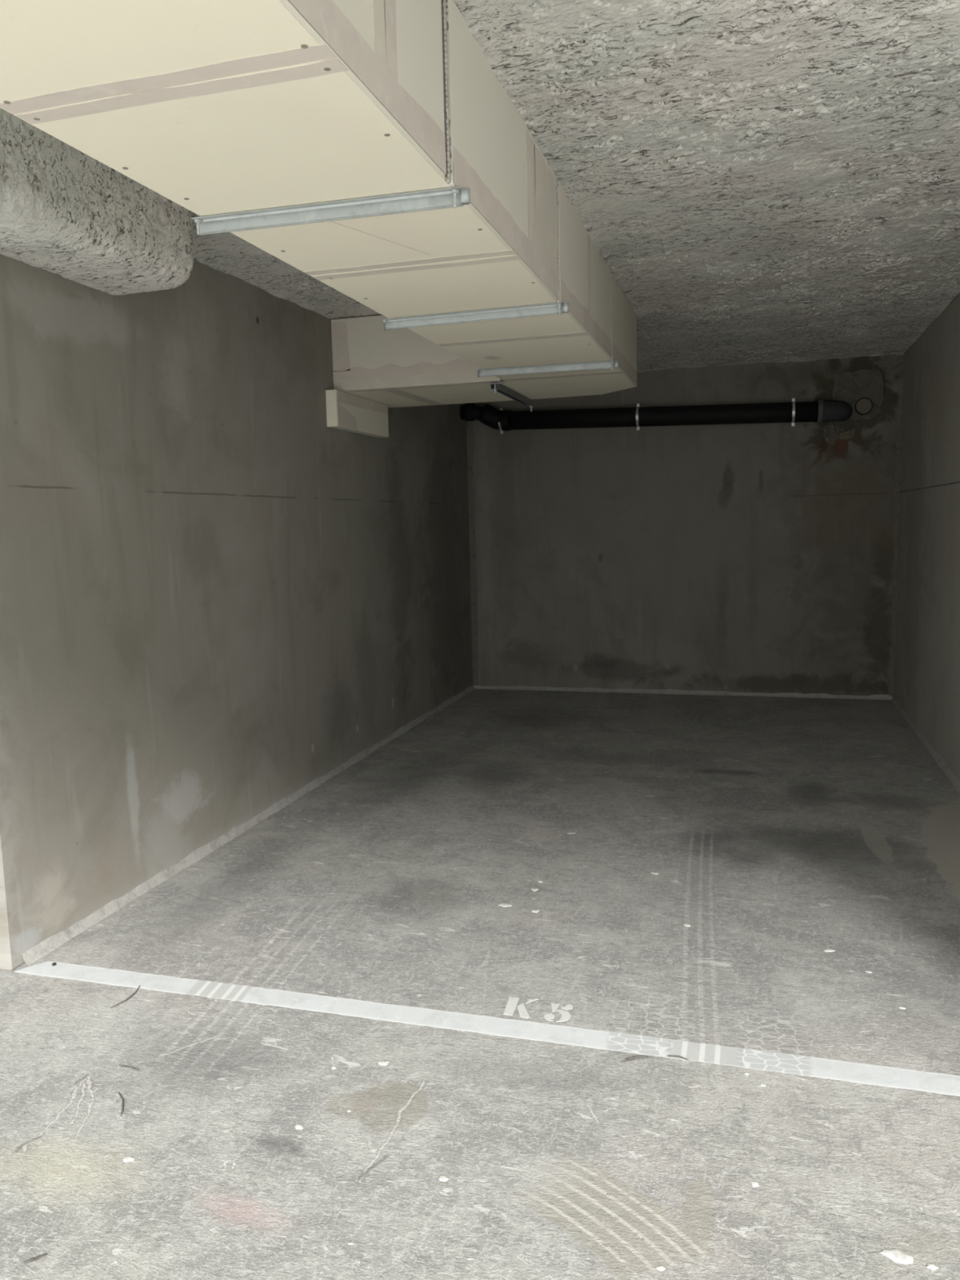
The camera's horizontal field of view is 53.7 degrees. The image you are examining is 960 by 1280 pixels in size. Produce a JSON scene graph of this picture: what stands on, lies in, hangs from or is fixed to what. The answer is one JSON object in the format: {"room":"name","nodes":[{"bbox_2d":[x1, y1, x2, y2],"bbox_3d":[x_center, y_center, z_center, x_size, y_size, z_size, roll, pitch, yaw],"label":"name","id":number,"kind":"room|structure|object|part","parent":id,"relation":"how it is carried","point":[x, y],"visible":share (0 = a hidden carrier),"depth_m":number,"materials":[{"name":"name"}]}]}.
{"room":"parking garage","nodes":[
{"label":"parking garage","id":0,"kind":"room"},
{"bbox_2d":[0,253,472,970],"bbox_3d":[-0.967,-0.570,5.823,0.200,2.747,5.650,1,7,16],"label":"wall","id":1,"kind":"structure","parent":0,"point":[216,596],"depth_m":4.25,"materials":[{"name":"concrete"}]},
{"bbox_2d":[21,685,475,965],"bbox_3d":[-0.818,0.769,5.981,0.030,0.042,5.600,1,7,16],"label":"baseboard","id":2,"kind":"structure","parent":1,"relation":"attached to","point":[51,944],"depth_m":4.33,"materials":[{"name":"grey concrete"}]},
{"bbox_2d":[325,389,388,437],"bbox_3d":[-0.764,-1.421,6.000,0.068,0.213,0.830,1,7,16],"label":"block","id":3,"kind":"object","parent":1,"relation":"attached to","point":[345,411],"depth_m":5.87,"materials":[{"name":"beige paint"}]},
{"bbox_3d":[-0.877,-1.370,5.610,0.067,0.213,0.012,1,7,16],"label":"panel","id":4,"kind":"part","parent":3,"relation":"part of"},
{"bbox_3d":[-0.766,-1.322,6.020,0.054,0.012,0.818,1,7,16],"label":"panel","id":5,"kind":"part","parent":3,"relation":"part of","materials":[{"name":"beige paint"}]},
{"bbox_2d":[0,688,959,1279],"bbox_3d":[-1.045,0.963,5.453,23.000,0.200,7.380,1,7,16],"label":"floor","id":6,"kind":"structure","parent":0,"point":[784,831],"depth_m":2.87,"materials":[{"name":"concrete"}]},
{"bbox_2d":[23,1253,47,1262],"bbox_3d":[-0.924,1.287,1.972,0.045,0.004,0.006,-5,8,-30],"label":"twig","id":7,"kind":"object","parent":6,"relation":"on","point":[44,1255],"visible":1,"depth_m":1.97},
{"bbox_2d":[118,1092,124,1115],"bbox_3d":[-0.944,1.222,2.501,0.013,0.004,0.113,-4,8,-23],"label":"twig","id":8,"kind":"object","parent":6,"relation":"on","point":[122,1099],"visible":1,"depth_m":2.49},
{"bbox_2d":[110,985,140,1008],"bbox_3d":[-1.139,1.155,3.071,0.022,0.005,0.151,1,7,16],"label":"twig","id":9,"kind":"object","parent":6,"relation":"on","point":[135,993],"visible":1,"depth_m":3.05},
{"bbox_2d":[123,1155,134,1162],"bbox_3d":[-0.846,1.248,2.280,0.026,0.003,0.020,3,8,32],"label":"chip","id":10,"kind":"object","parent":6,"relation":"on","point":[128,1158],"visible":1,"depth_m":2.28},
{"bbox_2d":[119,1065,140,1071],"bbox_3d":[-0.984,1.202,2.667,0.074,0.004,0.008,1,8,21],"label":"twig","id":11,"kind":"object","parent":6,"relation":"on","point":[131,1067],"visible":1,"depth_m":2.67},
{"bbox_2d":[294,1124,302,1129],"bbox_3d":[-0.456,1.226,2.388,0.026,0.003,0.017,1,7,16],"label":"chip","id":12,"kind":"object","parent":6,"relation":"on","point":[299,1126],"visible":1,"depth_m":2.38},
{"bbox_2d":[377,1061,388,1065],"bbox_3d":[-0.273,1.187,2.663,0.030,0.003,0.020,1,7,16],"label":"chip","id":13,"kind":"object","parent":6,"relation":"on","point":[381,1063],"visible":1,"depth_m":2.66,"materials":[{"name":"white paint"}]},
{"bbox_2d":[439,1175,448,1182],"bbox_3d":[-0.084,1.242,2.188,0.022,0.003,0.017,1,7,16],"label":"chip","id":14,"kind":"object","parent":6,"relation":"on","point":[442,1178],"visible":1,"depth_m":2.19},
{"bbox_2d":[14,960,959,1096],"bbox_3d":[0.619,1.165,2.682,4.600,0.001,0.099,1,7,16],"label":"painted line","id":15,"kind":"object","parent":6,"relation":"on","point":[891,1077],"visible":1,"depth_m":2.82,"materials":[{"name":"white paint"}]},
{"bbox_2d":[667,1055,688,1060],"bbox_3d":[0.556,1.167,2.655,0.058,0.004,0.010,2,8,23],"label":"twig","id":16,"kind":"object","parent":15,"relation":"on","point":[678,1056],"visible":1,"depth_m":2.65,"materials":[{"name":"wood"}]},
{"bbox_2d":[498,902,511,906],"bbox_3d":[0.099,1.045,3.741,0.057,0.003,0.033,1,7,16],"label":"chip","id":17,"kind":"object","parent":6,"relation":"on","point":[502,904],"visible":1,"depth_m":3.74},
{"bbox_2d":[502,996,573,1022],"bbox_3d":[0.181,1.144,2.938,0.211,0.001,0.122,1,7,16],"label":"painted marking","id":18,"kind":"object","parent":6,"relation":"on","point":[511,1005],"visible":1,"depth_m":2.93,"materials":[{"name":"paint"}]},
{"bbox_2d":[626,1055,648,1059],"bbox_3d":[0.440,1.169,2.659,0.066,0.004,0.009,-3,7,-11],"label":"twig","id":19,"kind":"object","parent":6,"relation":"on","point":[635,1056],"visible":1,"depth_m":2.66,"materials":[{"name":"wood"}]},
{"bbox_2d":[656,1265,665,1271],"bbox_3d":[0.365,1.266,1.911,0.017,0.002,0.013,-3,7,-11],"label":"chip","id":20,"kind":"object","parent":6,"relation":"on","point":[661,1268],"visible":1,"depth_m":1.91,"materials":[{"name":"white paint"}]},
{"bbox_2d":[750,1181,759,1186],"bbox_3d":[0.622,1.230,2.146,0.017,0.003,0.018,-2,7,-3],"label":"chip","id":21,"kind":"object","parent":6,"relation":"on","point":[753,1184],"visible":1,"depth_m":2.14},
{"bbox_2d":[823,948,835,951],"bbox_3d":[1.210,1.075,3.290,0.040,0.003,0.022,-1,7,0],"label":"chip","id":22,"kind":"object","parent":6,"relation":"on","point":[826,949],"visible":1,"depth_m":3.28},
{"bbox_2d":[880,1248,913,1264],"bbox_3d":[0.847,1.252,1.930,0.063,0.003,0.038,1,7,16],"label":"chip","id":23,"kind":"object","parent":6,"relation":"on","point":[896,1255],"visible":1,"depth_m":1.93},
{"bbox_2d":[926,1263,938,1271],"bbox_3d":[0.904,1.254,1.899,0.018,0.003,0.019,-6,8,-32],"label":"chip","id":24,"kind":"object","parent":6,"relation":"on","point":[931,1266],"visible":1,"depth_m":1.90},
{"bbox_2d":[191,0,959,373],"bbox_3d":[-1.397,-1.851,4.112,23.000,0.326,9.330,1,7,16],"label":"ceiling","id":25,"kind":"structure","parent":0,"point":[759,181],"depth_m":3.30,"materials":[{"name":"grey concrete"}]},
{"bbox_2d":[0,107,193,295],"bbox_3d":[-1.855,-1.256,1.672,0.367,0.325,4.278,1,7,16],"label":"ceiling beam","id":26,"kind":"structure","parent":25,"relation":"attached to","point":[64,212],"depth_m":3.15,"materials":[{"name":"grey concrete"}]},
{"bbox_2d":[0,0,636,408],"bbox_3d":[-0.789,-1.356,2.873,1.749,0.424,7.140,1,7,16],"label":"duct","id":27,"kind":"object","parent":25,"relation":"hanging from","point":[212,107],"visible":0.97,"depth_m":2.18,"materials":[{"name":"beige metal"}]},
{"bbox_2d":[488,382,533,411],"bbox_3d":[0.221,-1.498,5.865,0.090,0.073,0.925,1,7,16],"label":"support rail","id":28,"kind":"object","parent":27,"relation":"attached to","point":[495,386],"visible":1,"depth_m":5.78,"materials":[{"name":"metal"}]},
{"bbox_3d":[0.087,-1.453,5.471,0.024,0.056,0.021,1,7,16],"label":"rod","id":29,"kind":"part","parent":28,"relation":"part of","materials":[{"name":"metal"}]},
{"bbox_2d":[191,0,470,235],"bbox_3d":[-0.391,-1.275,2.335,0.739,0.467,0.088,1,7,16],"label":"support rail","id":30,"kind":"object","parent":25,"relation":"hanging from","point":[454,197],"visible":1,"depth_m":2.37,"materials":[{"name":"metal"}]},
{"bbox_3d":[-0.730,-1.071,2.457,0.008,0.040,0.008,4,9,38],"label":"rod","id":31,"kind":"part","parent":30,"relation":"part of","materials":[{"name":"metal"}]},
{"bbox_3d":[-0.393,-1.073,2.377,0.718,0.032,0.041,1,7,15],"label":"rail","id":32,"kind":"part","parent":30,"relation":"part of","materials":[{"name":"metal"}]},
{"bbox_3d":[-0.079,-1.286,2.203,0.010,0.427,0.010,4,9,38],"label":"threaded rod","id":33,"kind":"part","parent":30,"relation":"part of","materials":[{"name":"metal"}]},
{"bbox_3d":[-0.060,-1.063,2.281,0.008,0.044,0.008,4,9,38],"label":"rod","id":34,"kind":"part","parent":30,"relation":"part of","materials":[{"name":"metal"}]},
{"bbox_2d":[381,179,568,330],"bbox_3d":[-0.035,-1.437,3.581,0.747,0.467,0.064,1,7,18],"label":"support rail","id":35,"kind":"object","parent":25,"relation":"hanging from","point":[558,308],"visible":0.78,"depth_m":3.61,"materials":[{"name":"metal"}]},
{"bbox_3d":[-0.037,-1.235,3.620,0.726,0.032,0.041,1,7,18],"label":"rail","id":36,"kind":"part","parent":35,"relation":"part of","materials":[{"name":"metal"}]},
{"bbox_3d":[0.282,-1.449,3.449,0.010,0.427,0.010,-2,7,-6],"label":"threaded rod","id":37,"kind":"part","parent":35,"relation":"part of","materials":[{"name":"metal"}]},
{"bbox_3d":[0.294,-1.222,3.503,0.008,0.044,0.008,-2,7,-6],"label":"rod","id":38,"kind":"part","parent":35,"relation":"part of","materials":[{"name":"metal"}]},
{"bbox_2d":[475,271,618,377],"bbox_3d":[0.333,-1.604,4.861,0.747,0.467,0.092,1,7,16],"label":"support rail","id":39,"kind":"object","parent":25,"relation":"hanging from","point":[604,364],"visible":0.85,"depth_m":4.90,"materials":[{"name":"metal"}]},
{"bbox_3d":[0.332,-1.402,4.907,0.726,0.032,0.041,1,7,15],"label":"rail","id":40,"kind":"part","parent":39,"relation":"part of","materials":[{"name":"metal"}]},
{"bbox_3d":[0.651,-1.615,4.725,0.010,0.427,0.010,4,9,38],"label":"threaded rod","id":41,"kind":"part","parent":39,"relation":"part of","materials":[{"name":"metal"}]},
{"bbox_2d":[471,353,903,695],"bbox_3d":[-0.115,-0.934,8.609,23.000,2.747,0.278,1,7,16],"label":"wall","id":42,"kind":"structure","parent":0,"point":[733,557],"depth_m":7.94,"materials":[{"name":"concrete"}]},
{"bbox_2d":[466,403,479,685],"bbox_3d":[-0.062,-0.924,8.471,0.070,2.697,0.010,-1,7,5],"label":"trim","id":43,"kind":"structure","parent":42,"relation":"attached to","point":[470,435],"depth_m":8.49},
{"bbox_2d":[497,408,502,433],"bbox_3d":[0.192,-1.885,8.172,0.022,0.214,0.213,1,7,16],"label":"clamp","id":44,"kind":"object","parent":42,"relation":"attached to","point":[500,409],"visible":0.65,"depth_m":8.12,"materials":[{"name":"metal"}]},
{"bbox_2d":[459,400,852,431],"bbox_3d":[1.371,-1.875,7.827,3.197,0.305,0.241,1,7,16],"label":"drain pipe","id":45,"kind":"object","parent":42,"relation":"attached to","point":[821,411],"visible":1,"depth_m":7.72,"materials":[{"name":"plastic"}]},
{"bbox_2d":[635,403,639,430],"bbox_3d":[1.313,-1.845,7.854,0.022,0.214,0.213,1,7,16],"label":"clamp","id":46,"kind":"object","parent":45,"relation":"attached to","point":[637,404],"visible":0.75,"depth_m":7.78,"materials":[{"name":"metal"}]},
{"bbox_2d":[791,398,795,426],"bbox_3d":[2.484,-1.803,7.521,0.022,0.214,0.213,1,7,16],"label":"clamp","id":47,"kind":"object","parent":45,"relation":"attached to","point":[793,399],"visible":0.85,"depth_m":7.44,"materials":[{"name":"metal"}]},
{"bbox_2d":[473,685,893,700],"bbox_3d":[1.638,0.444,8.151,3.545,0.040,0.027,1,7,16],"label":"baseboard","id":48,"kind":"structure","parent":42,"relation":"attached to","point":[673,691],"depth_m":8.12,"materials":[{"name":"grey concrete"}]},
{"bbox_2d":[854,397,872,415],"bbox_3d":[3.010,-1.833,7.442,0.132,0.132,0.058,1,7,16],"label":"stub","id":49,"kind":"object","parent":42,"relation":"attached to","point":[864,406],"visible":1,"depth_m":7.42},
{"bbox_2d":[888,399,902,696],"bbox_3d":[3.296,-0.710,7.528,0.043,2.347,0.009,3,9,34],"label":"trim","id":50,"kind":"structure","parent":42,"relation":"attached to","point":[900,406],"depth_m":7.51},
{"bbox_2d":[893,293,959,780],"bbox_3d":[2.646,-0.533,4.836,0.200,2.747,5.550,1,7,16],"label":"wall","id":51,"kind":"structure","parent":0,"point":[926,677],"depth_m":6.08,"materials":[{"name":"concrete"}]},
{"bbox_2d":[890,696,959,794],"bbox_3d":[2.580,0.800,5.081,0.029,0.043,5.450,1,7,16],"label":"baseboard","id":52,"kind":"structure","parent":51,"relation":"attached to","point":[939,759],"depth_m":5.96,"materials":[{"name":"grey concrete"}]}
]}

